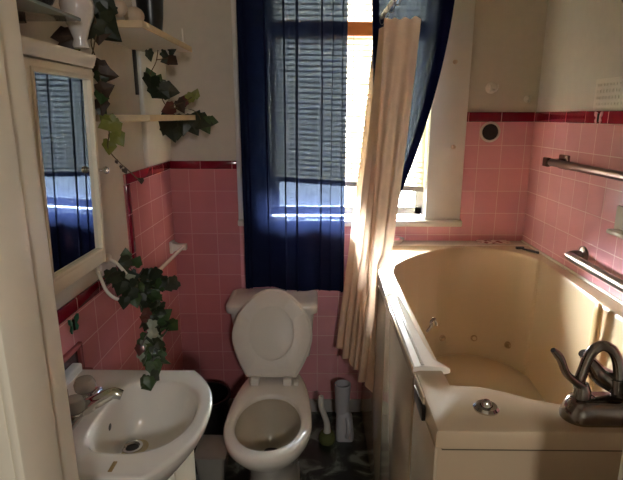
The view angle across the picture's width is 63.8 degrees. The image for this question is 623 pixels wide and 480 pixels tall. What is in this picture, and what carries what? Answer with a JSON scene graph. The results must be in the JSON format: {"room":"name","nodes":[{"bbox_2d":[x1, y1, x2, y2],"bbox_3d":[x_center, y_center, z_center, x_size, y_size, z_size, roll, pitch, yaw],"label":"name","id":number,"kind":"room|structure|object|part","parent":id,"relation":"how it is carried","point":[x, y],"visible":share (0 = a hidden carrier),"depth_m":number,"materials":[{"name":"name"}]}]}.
{"room":"bathroom","nodes":[
{"label":"bathroom","id":0,"kind":"room"},
{"bbox_2d":[19,0,183,369],"bbox_3d":[-0.738,-0.061,1.592,0.103,2.450,1.900,0,14,1],"label":"wall","id":1,"kind":"structure","parent":0,"point":[137,217],"depth_m":1.83,"materials":[{"name":"tile"}]},
{"bbox_2d":[16,0,80,23],"bbox_3d":[-0.628,-0.479,1.025,0.154,0.016,0.345,0,14,1],"label":"glass shelf","id":2,"kind":"object","parent":1,"relation":"attached to","point":[28,10],"visible":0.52,"depth_m":1.10,"materials":[{"name":"grey"}]},
{"bbox_2d":[38,0,54,5],"bbox_3d":[-0.620,-0.534,1.087,0.132,0.060,0.132,0,14,1],"label":"glass bowl","id":3,"kind":"object","parent":2,"relation":"on","point":[49,2],"visible":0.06,"depth_m":1.10,"materials":[{"name":"grey"}]},
{"bbox_2d":[21,35,108,294],"bbox_3d":[-0.613,-0.167,1.180,0.137,0.549,0.353,2,14,0],"label":"medicine cabinet","id":4,"kind":"object","parent":1,"relation":"attached to","point":[60,87],"visible":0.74,"depth_m":1.18,"materials":[{"name":"beige paint"}]},
{"bbox_3d":[-0.615,-0.418,1.118,0.117,0.032,0.353,2,14,0],"label":"crown","id":5,"kind":"part","parent":4,"relation":"part of","materials":[{"name":"beige paint"}]},
{"bbox_2d":[34,72,98,274],"bbox_3d":[-0.583,-0.161,1.199,0.005,0.457,0.273,2,14,0],"label":"mirror","id":6,"kind":"object","parent":4,"relation":"attached to","point":[65,132],"depth_m":1.19,"materials":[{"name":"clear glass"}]},
{"bbox_2d":[59,0,94,48],"bbox_3d":[-0.583,-0.558,1.248,0.082,0.150,0.082,0,14,1],"label":"vase","id":7,"kind":"object","parent":4,"relation":"on","point":[83,9],"visible":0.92,"depth_m":1.23,"materials":[{"name":"white ceramic"}]},
{"bbox_2d":[50,0,143,183],"bbox_3d":[-0.567,-0.416,1.458,0.130,0.556,0.337,4,14,15],"label":"ivy","id":8,"kind":"object","parent":7,"relation":"hanging from","point":[104,26],"visible":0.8,"depth_m":1.36,"materials":[{"name":"green plant"}]},
{"bbox_3d":[-0.589,-0.406,1.462,0.058,0.513,0.344,0,14,1],"label":"stem","id":9,"kind":"part","parent":8,"relation":"part of","materials":[{"name":"green plant"}]},
{"bbox_3d":[-0.557,-0.187,1.340,0.029,0.021,0.021,2,14,0],"label":"knob","id":10,"kind":"part","parent":4,"relation":"part of","materials":[{"name":"silver metal"}]},
{"bbox_2d":[68,313,78,333],"bbox_3d":[-0.689,0.245,1.451,0.008,0.048,0.052,0,14,1],"label":"sticker","id":11,"kind":"object","parent":1,"relation":"attached to","point":[73,324],"visible":1,"depth_m":1.45,"materials":[{"name":"green plastic"}]},
{"bbox_2d":[63,341,92,369],"bbox_3d":[-0.673,0.367,1.411,0.044,0.094,0.175,0,14,1],"label":"soap dish","id":12,"kind":"object","parent":1,"relation":"attached to","point":[75,354],"visible":0.29,"depth_m":1.46,"materials":[{"name":"pink ceramic"}]},
{"bbox_2d":[94,253,126,300],"bbox_3d":[-0.643,0.125,1.643,0.111,0.136,0.145,0,14,1],"label":"loop","id":13,"kind":"object","parent":1,"relation":"attached to","point":[98,269],"visible":0.62,"depth_m":1.60,"materials":[{"name":"white plastic"}]},
{"bbox_3d":[-0.685,0.090,1.610,0.014,0.032,0.032,0,14,1],"label":"wall plate","id":14,"kind":"part","parent":13,"relation":"part of","materials":[{"name":"white plastic"}]},
{"bbox_3d":[-0.684,0.061,1.686,0.014,0.032,0.032,0,14,1],"label":"wall plate","id":15,"kind":"part","parent":13,"relation":"part of","materials":[{"name":"white plastic"}]},
{"bbox_3d":[-0.694,0.472,1.672,0.008,1.227,1.800,0,14,1],"label":"tile panel","id":16,"kind":"part","parent":1,"relation":"part of","materials":[{"name":"pink tile"}]},
{"bbox_2d":[103,247,180,390],"bbox_3d":[-0.555,0.214,1.599,0.223,0.296,0.629,-2,14,-9],"label":"ivy","id":17,"kind":"object","parent":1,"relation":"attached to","point":[135,289],"visible":1,"depth_m":1.63,"materials":[{"name":"green plant"}]},
{"bbox_3d":[-0.550,0.216,1.609,0.138,0.214,0.540,-2,14,-8],"label":"stem","id":18,"kind":"part","parent":17,"relation":"part of","materials":[{"name":"green plant"}]},
{"bbox_2d":[96,115,195,121],"bbox_3d":[-0.588,-0.436,1.785,0.211,0.020,0.577,0,14,1],"label":"wall shelf","id":19,"kind":"object","parent":1,"relation":"attached to","point":[122,118],"visible":0.74,"depth_m":1.51,"materials":[{"name":"paint"}]},
{"bbox_2d":[110,20,191,94],"bbox_3d":[-0.588,-0.612,1.741,0.212,0.187,0.577,0,14,1],"label":"wall shelf","id":20,"kind":"object","parent":1,"relation":"attached to","point":[136,35],"visible":0.71,"depth_m":1.70,"materials":[{"name":"paint"}]},
{"bbox_2d":[114,0,127,16],"bbox_3d":[-0.540,-0.646,1.393,0.053,0.048,0.053,0,14,1],"label":"ornament","id":21,"kind":"object","parent":20,"relation":"on","point":[122,9],"visible":0.63,"depth_m":1.38,"materials":[{"name":"beige ceramic"}]},
{"bbox_2d":[124,6,144,20],"bbox_3d":[-0.539,-0.680,1.519,0.059,0.053,0.059,0,14,1],"label":"ornament","id":22,"kind":"object","parent":20,"relation":"on","point":[133,13],"visible":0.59,"depth_m":1.50,"materials":[{"name":"beige ceramic"}]},
{"bbox_2d":[136,0,162,30],"bbox_3d":[-0.551,-0.768,1.713,0.096,0.130,0.096,0,14,1],"label":"pot","id":23,"kind":"object","parent":20,"relation":"on","point":[152,10],"visible":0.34,"depth_m":1.68,"materials":[{"name":"black ceramic"}]},
{"bbox_2d":[142,48,218,142],"bbox_3d":[-0.523,-0.577,2.018,0.294,0.368,0.148,-4,15,-17],"label":"ivy","id":24,"kind":"object","parent":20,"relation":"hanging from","point":[159,88],"visible":0.9,"depth_m":1.99,"materials":[{"name":"green plant"}]},
{"bbox_3d":[-0.545,-0.598,2.007,0.162,0.295,0.136,0,14,1],"label":"stem","id":25,"kind":"part","parent":24,"relation":"part of","materials":[{"name":"green plant"}]},
{"bbox_2d":[132,0,171,166],"bbox_3d":[-0.681,-0.884,2.100,0.024,1.118,0.335,0,14,1],"label":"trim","id":26,"kind":"structure","parent":1,"relation":"attached to","point":[157,147],"depth_m":2.10,"materials":[{"name":"white paint"}]},
{"bbox_2d":[158,240,186,269],"bbox_3d":[-0.646,0.099,2.151,0.076,0.060,0.606,0,14,1],"label":"towel bar","id":27,"kind":"object","parent":1,"relation":"attached to","point":[174,246],"visible":0.52,"depth_m":2.39,"materials":[{"name":"ceramic"}]},
{"bbox_3d":[-0.643,0.033,2.418,0.076,0.060,0.056,0,14,1],"label":"post","id":28,"kind":"part","parent":27,"relation":"part of","materials":[{"name":"ceramic"}]},
{"bbox_2d":[195,411,370,479],"bbox_3d":[0.020,1.152,1.894,2.400,0.050,2.080,0,14,1],"label":"floor","id":29,"kind":"structure","parent":0,"point":[340,460],"depth_m":2.32,"materials":[{"name":"tile"}]},
{"bbox_2d":[168,450,195,479],"bbox_3d":[-0.506,0.882,1.337,0.376,0.742,0.387,0,14,1],"label":"vanity cabinet","id":30,"kind":"object","parent":29,"relation":"on","point":[186,471],"visible":0.02,"depth_m":1.38,"materials":[{"name":"beige paint"}]},
{"bbox_2d":[65,363,212,479],"bbox_3d":[-0.473,0.497,1.249,0.442,0.187,0.446,0,14,1],"label":"sink","id":31,"kind":"object","parent":30,"relation":"in","point":[143,434],"visible":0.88,"depth_m":1.31,"materials":[{"name":"ceramic"}]},
{"bbox_2d":[67,375,123,429],"bbox_3d":[-0.531,0.393,1.223,0.153,0.077,0.200,0,14,1],"label":"sink faucet","id":32,"kind":"object","parent":31,"relation":"on","point":[88,399],"visible":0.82,"depth_m":1.20,"materials":[{"name":"silver metal"}]},
{"bbox_3d":[-0.564,0.414,1.192,0.040,0.010,0.040,0,14,1],"label":"knob","id":33,"kind":"part","parent":32,"relation":"part of","materials":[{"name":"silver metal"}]},
{"bbox_3d":[-0.564,0.391,1.187,0.054,0.037,0.054,0,14,1],"label":"knob","id":34,"kind":"part","parent":32,"relation":"part of","materials":[{"name":"white plastic"}]},
{"bbox_3d":[-0.579,0.368,1.276,0.054,0.037,0.054,0,14,1],"label":"knob","id":35,"kind":"part","parent":32,"relation":"part of","materials":[{"name":"white plastic"}]},
{"bbox_3d":[-0.524,0.396,1.212,0.138,0.077,0.043,0,14,1],"label":"spout","id":36,"kind":"part","parent":32,"relation":"part of","materials":[{"name":"silver metal"}]},
{"bbox_2d":[194,436,228,479],"bbox_3d":[-0.438,0.975,2.230,0.140,0.132,0.170,0,14,1],"label":"storage box","id":37,"kind":"object","parent":29,"relation":"on","point":[210,450],"visible":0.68,"depth_m":2.17,"materials":[{"name":"white plastic"}]},
{"bbox_3d":[-0.438,0.917,2.215,0.140,0.012,0.170,0,14,1],"label":"lid","id":38,"kind":"part","parent":37,"relation":"part of","materials":[{"name":"white plastic"}]},
{"bbox_2d":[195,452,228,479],"bbox_3d":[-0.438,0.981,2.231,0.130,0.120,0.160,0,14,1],"label":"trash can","id":39,"kind":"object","parent":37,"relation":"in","point":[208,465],"depth_m":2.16,"materials":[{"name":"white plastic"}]},
{"bbox_2d":[194,381,230,452],"bbox_3d":[-0.493,0.859,2.384,0.224,0.282,0.224,0,14,1],"label":"waste bin","id":40,"kind":"object","parent":29,"relation":"on","point":[221,393],"visible":0.35,"depth_m":2.32,"materials":[{"name":"black plastic"}]},
{"bbox_2d":[223,288,317,479],"bbox_3d":[-0.189,0.649,2.148,0.428,0.804,0.926,0,14,1],"label":"toilet","id":41,"kind":"object","parent":29,"relation":"on","point":[268,424],"visible":1,"depth_m":2.14,"materials":[{"name":"ceramic"}]},
{"bbox_3d":[-0.165,0.864,2.081,0.334,0.420,0.693,0,14,1],"label":"bowl","id":42,"kind":"part","parent":41,"relation":"part of","materials":[{"name":"ceramic"}]},
{"bbox_3d":[-0.174,0.404,2.182,0.345,0.344,0.166,0,14,1],"label":"seat","id":43,"kind":"part","parent":41,"relation":"part of","materials":[{"name":"white plastic"}]},
{"bbox_3d":[-0.184,0.293,2.417,0.428,0.048,0.232,0,14,1],"label":"tank lid","id":44,"kind":"part","parent":41,"relation":"part of","materials":[{"name":"ceramic"}]},
{"bbox_3d":[-0.185,0.429,2.460,0.397,0.240,0.213,0,14,1],"label":"tank","id":45,"kind":"part","parent":41,"relation":"part of","materials":[{"name":"ceramic"}]},
{"bbox_3d":[-0.173,0.407,2.212,0.355,0.356,0.166,0,14,1],"label":"lid","id":46,"kind":"part","parent":41,"relation":"part of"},
{"bbox_2d":[318,395,334,445],"bbox_3d":[0.073,0.861,2.421,0.087,0.261,0.082,0,14,1],"label":"toilet brush","id":47,"kind":"object","parent":29,"relation":"on","point":[326,436],"visible":1,"depth_m":2.41,"materials":[{"name":"white plastic"}]},
{"bbox_3d":[0.061,0.839,2.407,0.072,0.211,0.038,-8,16,-29],"label":"handle","id":48,"kind":"part","parent":47,"relation":"part of","materials":[{"name":"white plastic"}]},
{"bbox_2d":[334,380,353,441],"bbox_3d":[0.160,0.841,2.443,0.098,0.288,0.120,0,14,1],"label":"caddy","id":49,"kind":"object","parent":29,"relation":"on","point":[344,431],"visible":1,"depth_m":2.43,"materials":[{"name":"grey plastic"}]},
{"bbox_2d":[334,380,350,414],"bbox_3d":[0.151,0.773,2.447,0.080,0.158,0.080,0,14,1],"label":"cup","id":50,"kind":"object","parent":49,"relation":"on","point":[342,387],"depth_m":2.42,"materials":[{"name":"grey plastic"}]},
{"bbox_2d":[361,241,622,479],"bbox_3d":[0.635,0.627,1.828,0.772,1.001,1.533,0,14,1],"label":"bathtub","id":51,"kind":"object","parent":29,"relation":"on","point":[469,384],"visible":0.93,"depth_m":1.80,"materials":[{"name":"plastic"}]},
{"bbox_3d":[0.265,0.574,2.199,0.007,0.885,0.790,0,14,1],"label":"apron panel","id":52,"kind":"part","parent":51,"relation":"part of","materials":[{"name":"beige plastic"}]},
{"bbox_3d":[0.255,0.695,1.561,0.010,0.878,0.496,0,14,1],"label":"door","id":53,"kind":"part","parent":51,"relation":"part of","materials":[{"name":"beige plastic"}]},
{"bbox_2d":[393,236,404,244],"bbox_3d":[0.400,0.003,2.412,0.096,0.024,0.096,0,14,1],"label":"soap dish","id":54,"kind":"object","parent":51,"relation":"on","point":[395,242],"visible":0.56,"depth_m":2.38,"materials":[{"name":"ceramic"}]},
{"bbox_3d":[0.248,0.262,1.453,0.006,0.022,0.492,0,14,1],"label":"edge trim","id":55,"kind":"part","parent":51,"relation":"part of","materials":[{"name":"white plastic"}]},
{"bbox_3d":[0.247,0.346,1.151,0.005,0.033,0.114,0,14,1],"label":"edge trim","id":56,"kind":"part","parent":51,"relation":"part of","materials":[{"name":"beige plastic"}]},
{"bbox_3d":[0.252,0.819,1.215,0.007,0.885,0.222,0,14,1],"label":"apron panel","id":57,"kind":"part","parent":51,"relation":"part of","materials":[{"name":"beige plastic"}]},
{"bbox_3d":[0.338,0.239,1.400,0.038,0.041,0.013,-7,16,-27],"label":"drain lever","id":58,"kind":"part","parent":51,"relation":"part of","materials":[{"name":"silver metal"}]},
{"bbox_3d":[0.368,0.346,1.052,0.054,0.021,0.054,0,14,1],"label":"control knob","id":59,"kind":"part","parent":51,"relation":"part of","materials":[{"name":"silver metal"}]},
{"bbox_3d":[0.656,0.755,2.231,0.638,0.278,0.558,0,14,1],"label":"seat","id":60,"kind":"part","parent":51,"relation":"part of","materials":[{"name":"ceramic"}]},
{"bbox_2d":[475,239,511,243],"bbox_3d":[0.879,0.008,2.414,0.164,0.007,0.068,0,14,1],"label":"washcloth","id":61,"kind":"object","parent":51,"relation":"on","point":[478,240],"visible":1,"depth_m":2.41,"materials":[{"name":"pink fabric"}]},
{"bbox_2d":[515,246,538,253],"bbox_3d":[0.989,0.044,2.283,0.036,0.012,0.114,-10,17,-36],"label":"razor","id":62,"kind":"object","parent":51,"relation":"on","point":[516,247],"visible":1,"depth_m":2.28,"materials":[{"name":"black plastic"}]},
{"bbox_3d":[0.989,0.047,2.271,0.011,0.012,0.094,-8,16,-30],"label":"handle","id":63,"kind":"part","parent":62,"relation":"part of","materials":[{"name":"black plastic"}]},
{"bbox_2d":[550,340,622,427],"bbox_3d":[0.644,0.282,1.006,0.338,0.168,0.074,0,14,1],"label":"tub faucet","id":64,"kind":"object","parent":51,"relation":"on","point":[582,407],"visible":1,"depth_m":0.99,"materials":[{"name":"silver metal"}]},
{"bbox_3d":[0.513,0.259,1.001,0.076,0.091,0.026,0,14,1],"label":"lever handle","id":65,"kind":"part","parent":64,"relation":"part of","materials":[{"name":"silver metal"}]},
{"bbox_3d":[0.549,0.311,1.014,0.036,0.047,0.036,0,14,1],"label":"valve post","id":66,"kind":"part","parent":64,"relation":"part of","materials":[{"name":"silver metal"}]},
{"bbox_3d":[0.589,0.269,1.015,0.101,0.098,0.051,0,14,1],"label":"lever handle","id":67,"kind":"part","parent":64,"relation":"part of","materials":[{"name":"silver metal"}]},
{"bbox_3d":[0.578,0.269,1.004,0.095,0.142,0.027,3,14,10],"label":"spout","id":68,"kind":"part","parent":64,"relation":"part of","materials":[{"name":"silver metal"}]},
{"bbox_2d":[586,303,602,391],"bbox_3d":[0.920,0.397,1.646,0.040,0.387,0.069,0,14,1],"label":"bath brush","id":69,"kind":"object","parent":51,"relation":"in","point":[597,314],"visible":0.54,"depth_m":1.62,"materials":[{"name":"beige plastic"}]},
{"bbox_2d":[163,0,547,410],"bbox_3d":[0.032,-0.278,2.464,2.400,2.450,0.123,0,14,1],"label":"wall","id":70,"kind":"structure","parent":0,"point":[508,35],"depth_m":2.39,"materials":[{"name":"tile"}]},
{"bbox_3d":[-0.517,0.254,2.547,0.324,1.227,0.008,0,14,1],"label":"tile panel","id":71,"kind":"part","parent":70,"relation":"part of","materials":[{"name":"pink tile"}]},
{"bbox_2d":[229,398,360,411],"bbox_3d":[-0.208,0.889,2.694,0.942,0.075,0.013,0,14,1],"label":"baseboard","id":72,"kind":"structure","parent":70,"relation":"attached to","point":[354,405],"depth_m":2.68,"materials":[{"name":"tile"}]},
{"bbox_2d":[231,0,475,226],"bbox_3d":[0.185,-0.669,2.340,1.078,1.210,0.170,0,14,1],"label":"window","id":73,"kind":"structure","parent":70,"relation":"in","point":[439,204],"depth_m":2.33,"materials":[{"name":"white paint"}]},
{"bbox_3d":[0.185,-0.099,2.482,1.078,0.030,0.170,0,14,1],"label":"sill","id":74,"kind":"part","parent":73,"relation":"part of","materials":[{"name":"white paint"}]},
{"bbox_3d":[0.177,-0.654,2.386,0.746,1.078,0.030,0,14,1],"label":"sash","id":75,"kind":"part","parent":73,"relation":"part of","materials":[{"name":"white paint"}]},
{"bbox_2d":[345,0,426,191],"bbox_3d":[0.177,-0.701,2.330,0.734,0.955,0.036,0,14,1],"label":"window blind","id":76,"kind":"object","parent":73,"relation":"attached to","point":[360,38],"visible":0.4,"depth_m":2.33,"materials":[{"name":"white paint"}]},
{"bbox_3d":[0.177,-0.274,2.434,0.734,0.076,0.024,0,14,1],"label":"rail","id":77,"kind":"part","parent":76,"relation":"part of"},
{"bbox_3d":[0.177,-0.651,2.371,0.770,1.100,0.120,0,14,1],"label":"frame","id":78,"kind":"part","parent":73,"relation":"part of","materials":[{"name":"white paint"}]},
{"bbox_3d":[0.170,-1.109,2.119,1.120,0.016,0.108,0,14,1],"label":"curtain rod","id":79,"kind":"object","parent":73,"relation":"attached to","visible":0},
{"bbox_2d":[236,0,347,291],"bbox_3d":[-0.081,-0.425,2.237,0.469,1.390,0.044,0,14,1],"label":"window curtain","id":80,"kind":"object","parent":79,"relation":"hanging from","point":[292,54],"visible":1,"depth_m":2.24,"materials":[{"name":"blue fabric"}]},
{"bbox_2d":[372,0,454,193],"bbox_3d":[0.423,-0.566,2.196,0.352,1.098,0.030,0,14,1],"label":"window curtain","id":81,"kind":"object","parent":79,"relation":"hanging from","point":[435,16],"visible":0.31,"depth_m":2.13,"materials":[{"name":"fabric"}]},
{"bbox_3d":[0.423,-0.565,2.195,0.344,1.098,0.024,0,14,1],"label":"panel","id":82,"kind":"part","parent":81,"relation":"part of","materials":[{"name":"blue fabric"}]},
{"bbox_3d":[0.341,0.150,2.510,1.391,1.447,0.008,0,14,1],"label":"tile panel","id":83,"kind":"part","parent":70,"relation":"part of","materials":[{"name":"pink tile"}]},
{"bbox_2d":[480,122,499,141],"bbox_3d":[0.834,-0.504,2.334,0.096,0.096,0.009,0,14,1],"label":"pipe hole","id":84,"kind":"object","parent":70,"relation":"attached to","point":[490,131],"visible":1,"depth_m":2.33,"materials":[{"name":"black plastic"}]},
{"bbox_2d":[485,82,498,93],"bbox_3d":[0.824,-0.693,2.275,0.052,0.052,0.045,0,14,1],"label":"wall hook","id":85,"kind":"object","parent":70,"relation":"attached to","point":[491,87],"visible":1,"depth_m":2.29,"materials":[{"name":"white plastic"}]},
{"bbox_2d":[521,0,622,304],"bbox_3d":[1.071,-0.055,1.569,0.109,2.450,1.900,0,14,1],"label":"wall","id":86,"kind":"structure","parent":0,"point":[566,211],"depth_m":1.95,"materials":[{"name":"tile"}]},
{"bbox_2d":[524,95,531,102],"bbox_3d":[0.994,-0.645,2.286,0.032,0.033,0.043,0,14,1],"label":"wall hook","id":87,"kind":"object","parent":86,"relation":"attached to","point":[527,98],"visible":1,"depth_m":2.30,"materials":[{"name":"white plastic"}]},
{"bbox_3d":[1.028,0.371,1.624,0.008,1.447,1.800,0,14,1],"label":"tile panel","id":88,"kind":"part","parent":86,"relation":"part of","materials":[{"name":"pink tile"}]},
{"bbox_2d":[542,154,622,180],"bbox_3d":[0.984,-0.226,1.662,0.087,0.056,0.830,0,14,1],"label":"towel bar","id":89,"kind":"object","parent":86,"relation":"attached to","point":[563,162],"visible":1,"depth_m":1.77,"materials":[{"name":"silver metal"}]},
{"bbox_3d":[0.983,-0.317,2.031,0.074,0.038,0.038,0,14,1],"label":"post","id":90,"kind":"part","parent":89,"relation":"part of","materials":[{"name":"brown metal"}]},
{"bbox_3d":[1.025,-0.317,2.030,0.015,0.056,0.070,0,14,1],"label":"wall plate","id":91,"kind":"part","parent":89,"relation":"part of","materials":[{"name":"brown metal"}]},
{"bbox_2d":[565,246,622,291],"bbox_3d":[0.989,0.109,1.683,0.076,0.068,0.498,0,14,1],"label":"grab bar","id":92,"kind":"object","parent":86,"relation":"attached to","point":[579,257],"visible":1,"depth_m":1.72,"materials":[{"name":"metal"}]},
{"bbox_2d":[594,111,602,122],"bbox_3d":[1.023,-0.437,1.784,0.008,0.041,0.045,0,14,1],"label":"sticker","id":93,"kind":"object","parent":86,"relation":"attached to","point":[597,115],"visible":1,"depth_m":1.78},
{"bbox_2d":[593,76,622,109],"bbox_3d":[1.002,-0.468,1.596,0.061,0.102,0.252,0,14,1],"label":"basket","id":94,"kind":"object","parent":86,"relation":"attached to","point":[608,91],"visible":1,"depth_m":1.63,"materials":[{"name":"white plastic"}]},
{"bbox_2d":[606,205,622,238],"bbox_3d":[1.001,-0.051,1.600,0.051,0.097,0.155,0,14,1],"label":"soap holder","id":95,"kind":"object","parent":86,"relation":"attached to","point":[617,231],"visible":1,"depth_m":1.64,"materials":[{"name":"ceramic"}]},
{"bbox_2d":[606,229,622,238],"bbox_3d":[0.998,-0.017,1.604,0.046,0.016,0.117,0,14,1],"label":"tray","id":96,"kind":"object","parent":95,"relation":"on","point":[618,233],"depth_m":1.62,"materials":[{"name":"ceramic"}]},
{"bbox_3d":[1.020,-0.051,1.599,0.013,0.097,0.155,0,14,1],"label":"plate","id":97,"kind":"part","parent":95,"relation":"part of","materials":[{"name":"ceramic"}]},
{"bbox_3d":[0.007,0.185,0.602,2.400,2.450,0.120,0,14,1],"label":"wall","id":98,"kind":"structure","parent":0,"visible":0},
{"bbox_2d":[0,0,622,479],"bbox_3d":[0.048,0.343,0.650,0.958,2.120,0.147,0,14,1],"label":"door","id":99,"kind":"structure","parent":98,"relation":"in","point":[37,440],"depth_m":0.56,"materials":[{"name":"beige paint"}]},
{"bbox_2d":[380,0,395,18],"bbox_3d":[0.285,-0.745,1.348,0.048,0.062,1.773,0,14,1],"label":"shower rod","id":100,"kind":"object","parent":98,"relation":"attached to","point":[391,2],"visible":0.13,"depth_m":1.90,"materials":[{"name":"white plastic"}]},
{"bbox_2d":[336,0,420,391],"bbox_3d":[0.258,-0.150,2.060,0.192,1.531,0.575,-3,14,-12],"label":"shower curtain","id":101,"kind":"object","parent":100,"relation":"hanging from","point":[389,100],"visible":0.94,"depth_m":1.96,"materials":[{"name":"beige fabric"}]}
]}

